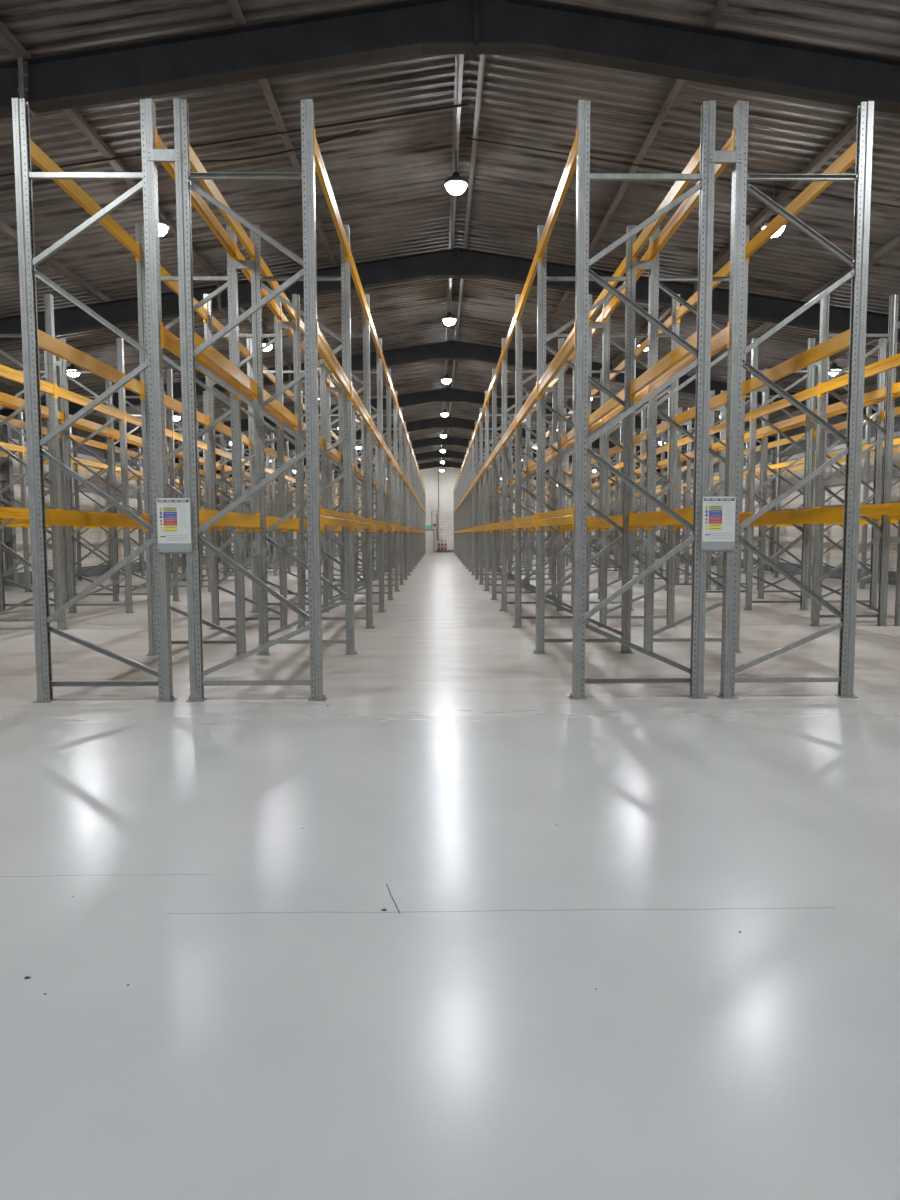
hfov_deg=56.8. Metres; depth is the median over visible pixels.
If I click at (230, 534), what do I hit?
frame
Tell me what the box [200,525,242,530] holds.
beam
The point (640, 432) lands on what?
frame
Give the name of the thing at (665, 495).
wall column
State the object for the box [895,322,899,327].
spacer
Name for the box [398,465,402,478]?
beam
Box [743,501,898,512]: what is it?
trim
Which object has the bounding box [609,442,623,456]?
beam
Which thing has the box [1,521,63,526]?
beam
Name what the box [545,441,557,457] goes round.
beam
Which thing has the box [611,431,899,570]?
wall
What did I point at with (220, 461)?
frame
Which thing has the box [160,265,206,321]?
beam
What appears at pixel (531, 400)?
beam
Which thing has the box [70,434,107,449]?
beam
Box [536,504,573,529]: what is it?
beam
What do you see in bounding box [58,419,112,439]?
beam
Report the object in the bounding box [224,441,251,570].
frame
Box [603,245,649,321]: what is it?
beam
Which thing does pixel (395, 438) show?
frame
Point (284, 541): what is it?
spacer
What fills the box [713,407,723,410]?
spacer
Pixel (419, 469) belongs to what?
frame
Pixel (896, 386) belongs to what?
beam
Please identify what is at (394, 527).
beam
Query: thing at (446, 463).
rafter
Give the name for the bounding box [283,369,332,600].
frame
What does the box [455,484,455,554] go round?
frame
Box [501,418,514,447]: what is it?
beam
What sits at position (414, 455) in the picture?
frame
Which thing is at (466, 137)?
conduit
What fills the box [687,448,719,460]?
beam
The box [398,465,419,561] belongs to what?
frame
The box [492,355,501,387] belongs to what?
beam
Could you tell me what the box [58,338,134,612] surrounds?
frame
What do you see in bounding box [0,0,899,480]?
ceiling
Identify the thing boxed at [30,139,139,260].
beam
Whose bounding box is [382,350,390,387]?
beam
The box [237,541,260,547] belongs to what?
spacer
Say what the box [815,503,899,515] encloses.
beam
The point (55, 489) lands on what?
frame
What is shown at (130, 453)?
beam
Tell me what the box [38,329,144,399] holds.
beam
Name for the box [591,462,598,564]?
frame
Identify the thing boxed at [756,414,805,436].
beam
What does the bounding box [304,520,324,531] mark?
beam
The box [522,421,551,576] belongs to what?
frame
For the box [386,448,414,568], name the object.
frame
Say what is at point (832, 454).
beam
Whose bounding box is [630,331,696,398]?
beam
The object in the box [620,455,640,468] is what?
beam
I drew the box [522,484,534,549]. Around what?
frame
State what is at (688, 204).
beam
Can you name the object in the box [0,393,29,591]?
frame
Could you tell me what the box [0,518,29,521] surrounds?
beam
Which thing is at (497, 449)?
beam
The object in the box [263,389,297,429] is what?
beam
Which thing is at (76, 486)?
frame
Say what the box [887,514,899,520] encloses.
beam
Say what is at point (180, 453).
beam
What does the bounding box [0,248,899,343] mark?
rafter
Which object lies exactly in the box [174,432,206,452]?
beam
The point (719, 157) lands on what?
spacer
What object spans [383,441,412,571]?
frame
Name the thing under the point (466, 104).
conduit
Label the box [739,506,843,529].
beam
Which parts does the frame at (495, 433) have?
post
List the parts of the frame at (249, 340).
post, post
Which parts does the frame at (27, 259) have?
post, plate, post, plate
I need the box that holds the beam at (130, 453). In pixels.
[115,446,142,458]
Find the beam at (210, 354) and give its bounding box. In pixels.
[194,332,257,399]
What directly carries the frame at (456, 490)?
on the floor
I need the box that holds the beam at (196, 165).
[189,144,254,259]
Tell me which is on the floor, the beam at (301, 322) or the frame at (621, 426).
the frame at (621, 426)
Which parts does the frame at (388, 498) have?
post, post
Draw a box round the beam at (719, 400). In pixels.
[675,391,726,428]
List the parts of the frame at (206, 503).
post, post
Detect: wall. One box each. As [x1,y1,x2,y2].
[0,438,267,572]
[293,467,594,552]
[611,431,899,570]
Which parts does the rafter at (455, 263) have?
splice plate, apex plate, splice plate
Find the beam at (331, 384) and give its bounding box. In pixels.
[330,380,337,398]
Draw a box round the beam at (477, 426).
[475,419,478,433]
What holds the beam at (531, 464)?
attached to the frame at (495, 433)
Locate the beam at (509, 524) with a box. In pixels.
[501,519,514,531]
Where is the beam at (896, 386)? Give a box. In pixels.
[892,382,899,396]
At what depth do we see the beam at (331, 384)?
18.99 m
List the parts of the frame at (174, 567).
post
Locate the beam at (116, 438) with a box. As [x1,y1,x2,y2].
[113,436,141,446]
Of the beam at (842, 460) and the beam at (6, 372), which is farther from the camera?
the beam at (842, 460)
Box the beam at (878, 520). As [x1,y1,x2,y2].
[877,518,897,522]
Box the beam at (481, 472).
[479,464,484,478]
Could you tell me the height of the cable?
0.418 m
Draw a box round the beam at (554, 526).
[545,525,556,529]
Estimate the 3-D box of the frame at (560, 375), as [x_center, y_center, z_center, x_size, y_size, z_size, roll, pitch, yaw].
[1.537,-2.306,15.539,1.215,5.042,0.130,0,4,-1]
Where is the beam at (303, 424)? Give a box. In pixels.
[302,421,322,448]
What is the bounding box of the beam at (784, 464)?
[777,456,815,469]
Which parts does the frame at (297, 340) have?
post, post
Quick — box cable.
[200,129,359,161]
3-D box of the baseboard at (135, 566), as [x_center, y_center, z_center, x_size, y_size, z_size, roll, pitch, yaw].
[-12.653,-0.834,27.149,0.024,0.380,80.600,0,4,-1]
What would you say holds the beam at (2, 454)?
attached to the frame at (45, 475)
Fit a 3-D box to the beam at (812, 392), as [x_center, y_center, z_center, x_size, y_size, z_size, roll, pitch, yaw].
[5.644,-3.314,14.111,0.054,0.215,2.796,0,4,-1]
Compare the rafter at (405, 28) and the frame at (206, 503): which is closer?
the rafter at (405, 28)
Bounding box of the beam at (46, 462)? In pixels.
[43,460,74,470]
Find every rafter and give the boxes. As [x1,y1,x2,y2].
[0,0,899,118]
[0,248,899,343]
[0,340,884,425]
[114,387,775,448]
[175,416,693,462]
[216,436,666,478]
[246,450,614,486]
[271,460,611,492]
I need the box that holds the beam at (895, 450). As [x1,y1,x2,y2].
[862,447,899,458]
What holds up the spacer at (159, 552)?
attached to the frame at (183, 175)
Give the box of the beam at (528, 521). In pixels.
[515,515,535,530]
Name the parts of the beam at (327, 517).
rail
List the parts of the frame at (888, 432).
post, post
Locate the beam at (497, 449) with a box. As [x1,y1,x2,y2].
[492,440,500,460]
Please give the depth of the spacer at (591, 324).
12.54 m
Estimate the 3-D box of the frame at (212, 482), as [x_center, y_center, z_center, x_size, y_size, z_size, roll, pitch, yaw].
[-3.105,-2.066,12.686,1.215,5.042,0.130,0,4,-1]
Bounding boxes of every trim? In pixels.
[0,441,231,490]
[0,473,276,514]
[1,504,143,514]
[2,407,271,495]
[611,397,899,486]
[611,469,899,512]
[656,436,899,488]
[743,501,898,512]
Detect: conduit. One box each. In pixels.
[0,103,468,176]
[466,137,899,207]
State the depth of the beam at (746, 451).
22.15 m
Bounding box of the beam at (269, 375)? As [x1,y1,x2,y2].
[263,365,275,384]
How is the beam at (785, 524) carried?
attached to the frame at (779, 449)
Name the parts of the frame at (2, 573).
post, post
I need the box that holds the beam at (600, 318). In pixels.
[573,309,602,359]
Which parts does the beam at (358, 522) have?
rail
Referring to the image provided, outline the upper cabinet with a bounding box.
[436,513,438,539]
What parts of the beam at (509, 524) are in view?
rail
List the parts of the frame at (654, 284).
post, post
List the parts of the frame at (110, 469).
post, post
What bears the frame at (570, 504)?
on the floor
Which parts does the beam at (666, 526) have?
rail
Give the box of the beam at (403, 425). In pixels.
[402,418,405,433]
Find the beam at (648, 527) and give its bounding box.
[646,523,692,529]
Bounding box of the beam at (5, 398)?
[0,392,63,422]
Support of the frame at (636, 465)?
on the floor
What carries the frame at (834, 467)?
on the floor
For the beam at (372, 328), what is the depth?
13.97 m
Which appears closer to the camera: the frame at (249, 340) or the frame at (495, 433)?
the frame at (249, 340)
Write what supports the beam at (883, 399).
attached to the frame at (876, 496)
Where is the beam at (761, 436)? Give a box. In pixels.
[720,435,762,451]
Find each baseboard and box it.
[4,550,267,584]
[436,549,594,551]
[611,550,895,584]
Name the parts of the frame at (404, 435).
post, post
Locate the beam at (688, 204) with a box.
[650,128,734,260]
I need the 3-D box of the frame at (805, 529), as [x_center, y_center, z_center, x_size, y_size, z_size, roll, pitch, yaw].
[6.181,-2.326,15.601,1.215,5.042,0.130,0,4,-1]
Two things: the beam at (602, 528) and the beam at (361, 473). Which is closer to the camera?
the beam at (602, 528)
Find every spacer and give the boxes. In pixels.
[56,361,61,365]
[63,539,68,543]
[113,539,122,542]
[147,149,180,161]
[159,552,190,553]
[231,260,254,268]
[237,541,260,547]
[277,322,295,327]
[282,539,299,544]
[327,387,339,391]
[330,538,341,541]
[546,387,554,391]
[560,538,572,542]
[587,538,604,543]
[589,322,606,327]
[628,539,650,546]
[632,261,654,269]
[701,550,732,551]
[709,151,741,163]
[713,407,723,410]
[754,536,763,540]
[757,387,766,391]
[807,537,812,541]
[887,537,899,542]
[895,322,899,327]
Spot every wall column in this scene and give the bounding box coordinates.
[0,425,17,584]
[175,469,179,566]
[216,480,221,560]
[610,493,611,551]
[663,477,666,554]
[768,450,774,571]
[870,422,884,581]
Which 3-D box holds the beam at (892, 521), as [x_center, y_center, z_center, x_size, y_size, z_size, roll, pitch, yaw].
[10.770,-1.925,20.209,0.054,0.215,2.796,0,4,-1]
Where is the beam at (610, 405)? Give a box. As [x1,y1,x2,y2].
[588,389,623,428]
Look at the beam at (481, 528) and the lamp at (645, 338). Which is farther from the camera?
the beam at (481, 528)
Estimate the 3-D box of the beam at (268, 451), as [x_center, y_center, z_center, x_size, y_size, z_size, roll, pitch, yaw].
[-3.716,-3.020,16.816,0.054,0.215,2.796,0,4,-1]
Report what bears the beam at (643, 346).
attached to the frame at (606, 340)
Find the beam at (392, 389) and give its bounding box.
[391,382,396,407]
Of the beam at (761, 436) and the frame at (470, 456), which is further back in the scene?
the frame at (470, 456)
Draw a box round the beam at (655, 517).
[628,507,692,529]
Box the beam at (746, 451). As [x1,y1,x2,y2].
[744,445,760,454]
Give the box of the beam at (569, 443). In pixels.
[552,440,571,457]
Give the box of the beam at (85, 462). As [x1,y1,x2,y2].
[72,458,107,468]
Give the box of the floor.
[0,552,899,1199]
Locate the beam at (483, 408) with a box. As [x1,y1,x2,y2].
[479,401,484,422]
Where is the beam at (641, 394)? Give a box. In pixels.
[602,385,647,423]
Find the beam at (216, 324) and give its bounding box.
[212,315,249,360]
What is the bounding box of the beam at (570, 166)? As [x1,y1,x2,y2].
[537,129,576,262]
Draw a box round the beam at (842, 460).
[815,457,845,463]
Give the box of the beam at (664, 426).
[633,421,669,447]
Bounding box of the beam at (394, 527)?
[392,524,397,532]
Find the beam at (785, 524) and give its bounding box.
[776,524,813,527]
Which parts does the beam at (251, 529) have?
rail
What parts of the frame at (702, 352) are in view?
plate, post, plate, post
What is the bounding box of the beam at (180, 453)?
[167,446,182,456]
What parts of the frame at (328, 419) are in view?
post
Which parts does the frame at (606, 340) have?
post, post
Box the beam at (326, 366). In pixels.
[325,363,339,387]
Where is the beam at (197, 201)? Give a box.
[154,127,236,259]
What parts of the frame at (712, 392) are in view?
post, post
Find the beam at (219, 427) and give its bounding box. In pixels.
[215,422,250,448]
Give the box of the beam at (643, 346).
[635,315,671,360]
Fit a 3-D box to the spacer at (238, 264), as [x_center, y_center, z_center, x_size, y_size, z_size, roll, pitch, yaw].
[-2.411,-3.908,9.695,0.275,0.093,0.042,0,4,-1]
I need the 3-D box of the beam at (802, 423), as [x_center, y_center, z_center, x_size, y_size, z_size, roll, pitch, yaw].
[6.931,-3.539,16.920,0.054,0.215,2.796,0,4,-1]
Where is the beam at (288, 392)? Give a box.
[283,384,293,400]
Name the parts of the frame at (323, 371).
post, post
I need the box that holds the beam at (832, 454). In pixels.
[826,444,865,458]
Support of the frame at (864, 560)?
on the floor
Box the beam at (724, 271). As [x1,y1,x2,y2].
[677,260,729,321]
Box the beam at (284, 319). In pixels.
[282,312,304,354]
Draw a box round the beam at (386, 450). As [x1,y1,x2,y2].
[383,439,391,461]
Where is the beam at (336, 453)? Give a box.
[327,442,340,461]
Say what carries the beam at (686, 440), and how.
attached to the frame at (712, 392)
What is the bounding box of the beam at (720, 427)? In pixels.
[709,410,750,434]
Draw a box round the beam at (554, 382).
[552,353,572,386]
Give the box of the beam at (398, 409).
[397,401,401,421]
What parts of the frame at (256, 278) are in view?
post, post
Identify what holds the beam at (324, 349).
attached to the frame at (183, 175)
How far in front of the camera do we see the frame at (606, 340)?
12.76 m
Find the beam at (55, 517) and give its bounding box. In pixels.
[45,509,148,531]
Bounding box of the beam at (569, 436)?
[561,428,573,447]
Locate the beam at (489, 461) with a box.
[485,454,491,470]
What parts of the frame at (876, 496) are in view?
post, post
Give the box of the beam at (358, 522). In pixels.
[353,513,371,531]
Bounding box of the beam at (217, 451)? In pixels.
[215,448,231,459]
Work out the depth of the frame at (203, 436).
29.33 m
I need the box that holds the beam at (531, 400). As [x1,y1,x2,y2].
[515,382,536,428]
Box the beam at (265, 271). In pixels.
[261,257,295,321]
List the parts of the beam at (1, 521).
rail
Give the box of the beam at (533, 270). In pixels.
[515,250,536,322]
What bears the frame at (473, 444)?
on the floor
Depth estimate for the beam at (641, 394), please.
11.28 m
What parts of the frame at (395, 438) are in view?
post, post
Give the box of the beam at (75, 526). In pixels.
[75,526,109,528]
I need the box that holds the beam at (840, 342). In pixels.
[742,329,849,398]
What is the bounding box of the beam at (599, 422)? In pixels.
[572,418,601,443]
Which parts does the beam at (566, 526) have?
rail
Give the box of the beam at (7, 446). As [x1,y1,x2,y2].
[0,442,23,453]
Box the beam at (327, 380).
[318,366,329,387]
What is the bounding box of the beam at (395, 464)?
[392,455,397,470]
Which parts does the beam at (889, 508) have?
rail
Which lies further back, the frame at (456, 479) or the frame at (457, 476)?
the frame at (456, 479)
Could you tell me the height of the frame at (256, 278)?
5.042 m
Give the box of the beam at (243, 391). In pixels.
[240,385,283,429]
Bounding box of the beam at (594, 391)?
[591,388,598,394]
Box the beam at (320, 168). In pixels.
[314,127,349,261]
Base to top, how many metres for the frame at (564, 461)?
5.042 m
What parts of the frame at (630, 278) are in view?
post, post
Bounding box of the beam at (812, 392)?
[750,383,818,421]
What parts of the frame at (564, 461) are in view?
post, post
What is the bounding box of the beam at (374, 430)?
[371,419,382,447]
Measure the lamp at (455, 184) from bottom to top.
0.598 m
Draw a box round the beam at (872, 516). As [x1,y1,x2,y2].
[860,515,880,518]
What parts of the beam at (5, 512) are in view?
rail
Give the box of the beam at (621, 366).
[610,359,624,380]
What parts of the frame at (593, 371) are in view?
post, post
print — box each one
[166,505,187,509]
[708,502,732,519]
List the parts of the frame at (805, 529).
post, post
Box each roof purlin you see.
[0,21,373,458]
[0,220,138,327]
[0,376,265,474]
[227,0,402,441]
[441,54,463,459]
[445,54,485,459]
[483,0,728,451]
[514,111,878,459]
[611,337,878,457]
[635,236,899,411]
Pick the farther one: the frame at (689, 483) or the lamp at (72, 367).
the frame at (689, 483)
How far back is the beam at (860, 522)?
22.89 m
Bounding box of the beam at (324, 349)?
[317,321,351,399]
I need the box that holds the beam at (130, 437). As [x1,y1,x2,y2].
[127,433,141,443]
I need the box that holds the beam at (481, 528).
[479,525,484,532]
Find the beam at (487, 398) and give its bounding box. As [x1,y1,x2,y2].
[485,381,491,406]
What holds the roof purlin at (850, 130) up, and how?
attached to the ceiling
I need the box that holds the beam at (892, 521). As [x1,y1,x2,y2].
[863,520,897,525]
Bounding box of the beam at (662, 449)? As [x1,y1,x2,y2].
[641,443,667,460]
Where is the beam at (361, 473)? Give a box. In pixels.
[356,466,363,478]
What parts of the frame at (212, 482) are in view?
post, post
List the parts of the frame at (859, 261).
plate, post, plate, post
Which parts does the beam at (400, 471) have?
rail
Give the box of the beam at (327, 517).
[320,505,353,530]
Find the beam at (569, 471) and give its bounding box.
[564,468,571,477]
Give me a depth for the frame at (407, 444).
29.43 m
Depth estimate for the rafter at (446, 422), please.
38.32 m
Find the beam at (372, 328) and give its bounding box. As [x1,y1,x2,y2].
[370,314,381,360]
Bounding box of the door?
[426,529,433,552]
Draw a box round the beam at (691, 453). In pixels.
[680,450,693,460]
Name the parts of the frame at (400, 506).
post, post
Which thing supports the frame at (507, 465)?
on the floor
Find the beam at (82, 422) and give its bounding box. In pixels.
[69,414,119,439]
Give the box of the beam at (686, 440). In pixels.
[668,434,694,451]
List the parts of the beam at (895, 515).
rail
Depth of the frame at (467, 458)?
35.03 m
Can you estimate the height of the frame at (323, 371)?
5.042 m
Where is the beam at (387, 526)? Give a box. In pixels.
[384,522,391,532]
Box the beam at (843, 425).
[814,413,875,438]
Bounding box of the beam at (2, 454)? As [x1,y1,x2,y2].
[0,451,26,460]
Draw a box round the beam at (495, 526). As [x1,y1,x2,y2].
[492,522,500,531]
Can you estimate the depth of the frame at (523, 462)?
35.08 m
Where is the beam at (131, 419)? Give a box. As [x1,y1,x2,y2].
[125,411,173,439]
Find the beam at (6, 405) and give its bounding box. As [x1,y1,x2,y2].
[0,402,48,419]
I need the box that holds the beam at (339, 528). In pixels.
[328,525,341,532]
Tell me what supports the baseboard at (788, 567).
attached to the wall at (833, 557)
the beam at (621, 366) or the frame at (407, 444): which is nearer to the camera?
the beam at (621, 366)
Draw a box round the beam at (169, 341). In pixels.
[160,321,239,399]
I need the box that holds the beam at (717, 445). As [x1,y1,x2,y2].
[712,432,748,449]
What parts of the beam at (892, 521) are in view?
rail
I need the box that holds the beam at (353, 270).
[350,245,369,322]
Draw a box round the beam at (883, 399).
[826,392,899,418]
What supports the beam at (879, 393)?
attached to the frame at (888, 432)
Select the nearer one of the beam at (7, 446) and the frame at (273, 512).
the beam at (7, 446)
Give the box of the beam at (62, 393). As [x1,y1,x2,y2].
[56,384,125,422]
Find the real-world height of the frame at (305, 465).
5.042 m
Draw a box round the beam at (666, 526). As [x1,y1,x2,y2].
[632,525,667,530]
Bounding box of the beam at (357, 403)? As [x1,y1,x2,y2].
[352,386,370,428]
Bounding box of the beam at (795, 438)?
[768,433,804,448]
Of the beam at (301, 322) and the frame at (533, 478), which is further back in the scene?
the frame at (533, 478)
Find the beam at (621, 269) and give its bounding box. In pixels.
[589,256,625,321]
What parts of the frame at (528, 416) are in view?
post, post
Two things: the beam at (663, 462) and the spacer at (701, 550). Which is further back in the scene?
the beam at (663, 462)
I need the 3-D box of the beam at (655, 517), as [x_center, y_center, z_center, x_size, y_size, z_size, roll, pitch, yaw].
[2.187,-0.841,8.641,0.054,0.215,2.796,0,4,-1]
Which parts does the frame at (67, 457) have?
post, post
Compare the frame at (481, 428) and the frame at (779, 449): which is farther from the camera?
the frame at (779, 449)
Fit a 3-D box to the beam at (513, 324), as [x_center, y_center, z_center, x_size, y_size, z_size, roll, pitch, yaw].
[0.996,-4.401,13.963,0.054,0.215,2.796,0,4,-1]
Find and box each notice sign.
[156,498,191,551]
[701,496,735,549]
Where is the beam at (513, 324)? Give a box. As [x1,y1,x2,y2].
[501,314,515,361]
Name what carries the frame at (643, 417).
on the floor
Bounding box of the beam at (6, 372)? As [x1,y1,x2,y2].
[0,364,55,397]
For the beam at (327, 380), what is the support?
attached to the frame at (328, 419)
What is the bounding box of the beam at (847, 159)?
[745,142,855,261]
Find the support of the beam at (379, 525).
attached to the frame at (297, 340)
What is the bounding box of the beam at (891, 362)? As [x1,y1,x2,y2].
[819,353,899,396]
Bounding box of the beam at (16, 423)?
[0,415,60,439]
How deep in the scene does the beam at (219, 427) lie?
13.73 m
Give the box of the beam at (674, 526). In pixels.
[673,524,692,530]
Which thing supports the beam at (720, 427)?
attached to the frame at (711, 396)
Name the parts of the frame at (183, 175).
post, plate, post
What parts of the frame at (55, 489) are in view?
post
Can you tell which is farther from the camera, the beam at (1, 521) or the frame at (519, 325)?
the beam at (1, 521)
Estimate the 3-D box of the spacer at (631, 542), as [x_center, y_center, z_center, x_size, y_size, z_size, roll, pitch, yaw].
[2.280,-0.684,10.012,0.275,0.093,0.042,0,4,-1]
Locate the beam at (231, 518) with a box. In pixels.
[199,509,259,530]
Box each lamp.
[67,364,80,376]
[159,214,169,235]
[174,412,180,420]
[262,318,272,350]
[440,428,446,437]
[441,365,451,383]
[441,402,448,416]
[442,299,456,325]
[444,150,467,194]
[638,319,647,350]
[761,184,785,236]
[829,354,841,375]
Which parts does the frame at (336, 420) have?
post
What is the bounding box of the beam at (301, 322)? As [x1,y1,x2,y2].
[300,318,321,360]
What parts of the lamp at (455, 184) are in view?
suspension rod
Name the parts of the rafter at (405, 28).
splice plate, apex plate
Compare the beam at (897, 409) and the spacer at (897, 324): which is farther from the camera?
the beam at (897, 409)
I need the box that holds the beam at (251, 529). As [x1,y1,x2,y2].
[217,527,252,532]
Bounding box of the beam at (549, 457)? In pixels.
[545,454,551,462]
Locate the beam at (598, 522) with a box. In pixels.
[587,515,622,530]
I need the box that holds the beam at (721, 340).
[648,321,729,398]
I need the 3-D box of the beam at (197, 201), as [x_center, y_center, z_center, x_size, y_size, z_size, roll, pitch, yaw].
[-2.503,-3.946,8.333,0.054,0.215,2.796,0,4,-1]
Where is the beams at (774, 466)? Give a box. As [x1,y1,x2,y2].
[78,430,803,533]
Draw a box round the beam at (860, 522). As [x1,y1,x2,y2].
[824,521,862,525]
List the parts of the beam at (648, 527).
rail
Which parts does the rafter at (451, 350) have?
splice plate, apex plate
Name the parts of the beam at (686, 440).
rail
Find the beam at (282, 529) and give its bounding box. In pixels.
[243,527,285,531]
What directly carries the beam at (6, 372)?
attached to the frame
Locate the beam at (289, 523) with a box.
[266,516,299,531]
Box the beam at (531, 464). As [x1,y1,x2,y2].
[529,458,535,470]
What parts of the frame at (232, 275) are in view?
post, post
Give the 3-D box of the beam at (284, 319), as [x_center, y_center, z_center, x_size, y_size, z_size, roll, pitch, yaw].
[-2.579,-4.385,13.915,0.054,0.215,2.796,0,4,-1]
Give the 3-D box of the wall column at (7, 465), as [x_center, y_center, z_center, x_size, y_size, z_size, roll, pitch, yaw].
[-12.485,-2.636,23.550,0.214,4.536,0.200,0,4,-1]
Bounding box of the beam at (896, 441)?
[866,438,899,451]
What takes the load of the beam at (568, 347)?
attached to the frame at (630, 278)
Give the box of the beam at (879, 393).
[810,387,885,421]
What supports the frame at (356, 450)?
on the floor
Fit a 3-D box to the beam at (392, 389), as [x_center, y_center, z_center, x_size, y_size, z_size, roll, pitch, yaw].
[-1.330,-4.830,19.515,0.054,0.215,2.796,0,4,-1]
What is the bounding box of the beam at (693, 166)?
[632,146,699,260]
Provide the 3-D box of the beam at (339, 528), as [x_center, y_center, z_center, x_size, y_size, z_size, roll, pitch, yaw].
[-2.386,-1.480,16.955,0.054,0.215,2.796,0,4,-1]
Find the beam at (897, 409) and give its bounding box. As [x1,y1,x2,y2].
[881,406,899,421]
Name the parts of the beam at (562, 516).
rail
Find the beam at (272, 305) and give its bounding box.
[236,244,281,321]
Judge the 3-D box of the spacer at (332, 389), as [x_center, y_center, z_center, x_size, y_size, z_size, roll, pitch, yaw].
[-2.525,-4.567,18.068,0.275,0.093,0.042,0,4,-1]
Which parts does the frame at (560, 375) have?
post, post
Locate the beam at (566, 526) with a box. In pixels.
[560,524,571,531]
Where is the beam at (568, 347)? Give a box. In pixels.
[537,321,575,398]
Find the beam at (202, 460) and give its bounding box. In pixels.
[199,457,221,469]
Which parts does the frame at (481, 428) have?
post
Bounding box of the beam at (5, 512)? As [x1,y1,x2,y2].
[0,507,60,518]
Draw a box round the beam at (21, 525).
[2,523,26,527]
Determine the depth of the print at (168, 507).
7.11 m
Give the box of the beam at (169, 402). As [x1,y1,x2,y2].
[164,394,209,426]
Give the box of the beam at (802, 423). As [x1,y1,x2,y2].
[763,420,814,438]
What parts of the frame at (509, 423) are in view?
post, post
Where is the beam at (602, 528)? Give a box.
[601,526,645,530]
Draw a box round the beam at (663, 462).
[656,459,666,466]
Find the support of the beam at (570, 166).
attached to the frame at (702, 352)
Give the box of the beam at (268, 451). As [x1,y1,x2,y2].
[265,447,276,458]
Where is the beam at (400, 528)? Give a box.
[398,525,402,532]
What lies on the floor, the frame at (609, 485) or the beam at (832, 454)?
the frame at (609, 485)
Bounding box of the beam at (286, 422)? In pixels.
[284,419,305,438]
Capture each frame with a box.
[0,294,67,629]
[0,351,56,613]
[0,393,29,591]
[12,98,177,702]
[44,427,77,585]
[56,369,119,601]
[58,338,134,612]
[72,423,111,580]
[112,394,146,592]
[115,433,144,575]
[125,369,180,600]
[135,224,246,655]
[136,448,145,572]
[164,391,210,592]
[167,429,186,580]
[173,98,326,701]
[178,421,218,579]
[183,469,205,563]
[196,408,234,585]
[199,461,222,564]
[203,294,289,629]
[203,436,233,574]
[220,421,250,576]
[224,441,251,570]
[228,479,250,560]
[241,432,276,575]
[245,454,270,569]
[247,338,308,612]
[250,224,357,654]
[265,441,290,571]
[266,487,278,556]
[269,461,294,564]
[274,449,296,569]
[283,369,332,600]
[285,455,307,564]
[289,470,305,560]
[292,294,374,628]
[301,391,340,591]
[305,465,321,560]
[319,428,339,580]
[320,338,385,611]
[320,470,334,558]
[320,473,339,559]
[331,431,362,575]
[338,368,393,599]
[338,435,362,571]
[352,391,399,591]
[356,450,375,565]
[356,450,377,570]
[361,457,386,566]
[362,408,404,584]
[371,421,407,579]
[376,432,410,574]
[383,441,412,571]
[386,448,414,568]
[392,455,416,565]
[398,460,417,563]
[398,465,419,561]
[403,469,420,560]
[403,473,420,558]
[406,476,422,557]
[406,479,423,556]
[423,486,423,555]
[424,487,425,553]
[425,503,425,552]
[454,487,454,553]
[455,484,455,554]
[455,490,456,555]
[456,479,457,556]
[457,476,458,557]
[458,473,459,558]
[459,469,479,560]
[461,465,479,561]
[462,460,484,563]
[464,455,489,565]
[466,448,491,568]
[468,441,498,571]
[471,432,501,574]
[475,421,510,578]
[478,408,514,584]
[483,473,500,556]
[484,391,530,590]
[490,368,536,599]
[490,460,513,563]
[498,450,524,568]
[499,338,563,610]
[500,465,507,561]
[507,441,532,569]
[511,441,535,573]
[513,294,591,627]
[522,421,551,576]
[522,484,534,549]
[525,407,565,583]
[532,478,548,556]
[533,225,635,653]
[545,414,572,585]
[547,485,548,554]
[551,368,601,598]
[556,465,571,561]
[565,457,591,565]
[568,100,715,699]
[570,338,635,610]
[590,441,618,569]
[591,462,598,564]
[594,454,619,565]
[597,294,679,627]
[597,483,613,554]
[607,432,635,572]
[607,457,635,566]
[613,483,617,556]
[617,421,656,578]
[634,465,645,567]
[634,475,655,559]
[638,407,681,583]
[638,432,666,572]
[643,225,748,652]
[659,421,694,577]
[663,462,685,560]
[665,390,714,589]
[684,407,726,582]
[706,395,752,598]
[716,100,873,698]
[716,390,762,589]
[742,433,777,573]
[743,338,814,609]
[757,368,817,598]
[773,433,804,577]
[808,294,898,626]
[811,429,845,582]
[820,338,886,609]
[858,406,899,588]
[892,493,899,625]
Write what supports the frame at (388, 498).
on the floor
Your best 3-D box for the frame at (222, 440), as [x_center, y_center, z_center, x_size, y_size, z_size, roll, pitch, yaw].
[-6.715,-3.148,26.596,1.215,5.042,0.130,0,4,-1]
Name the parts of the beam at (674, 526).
rail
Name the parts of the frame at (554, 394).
post, post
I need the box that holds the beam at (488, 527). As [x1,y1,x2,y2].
[485,524,491,532]
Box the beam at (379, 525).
[372,519,383,531]
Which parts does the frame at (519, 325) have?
post, post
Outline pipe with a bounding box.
[438,473,438,512]
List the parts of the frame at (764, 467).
post, post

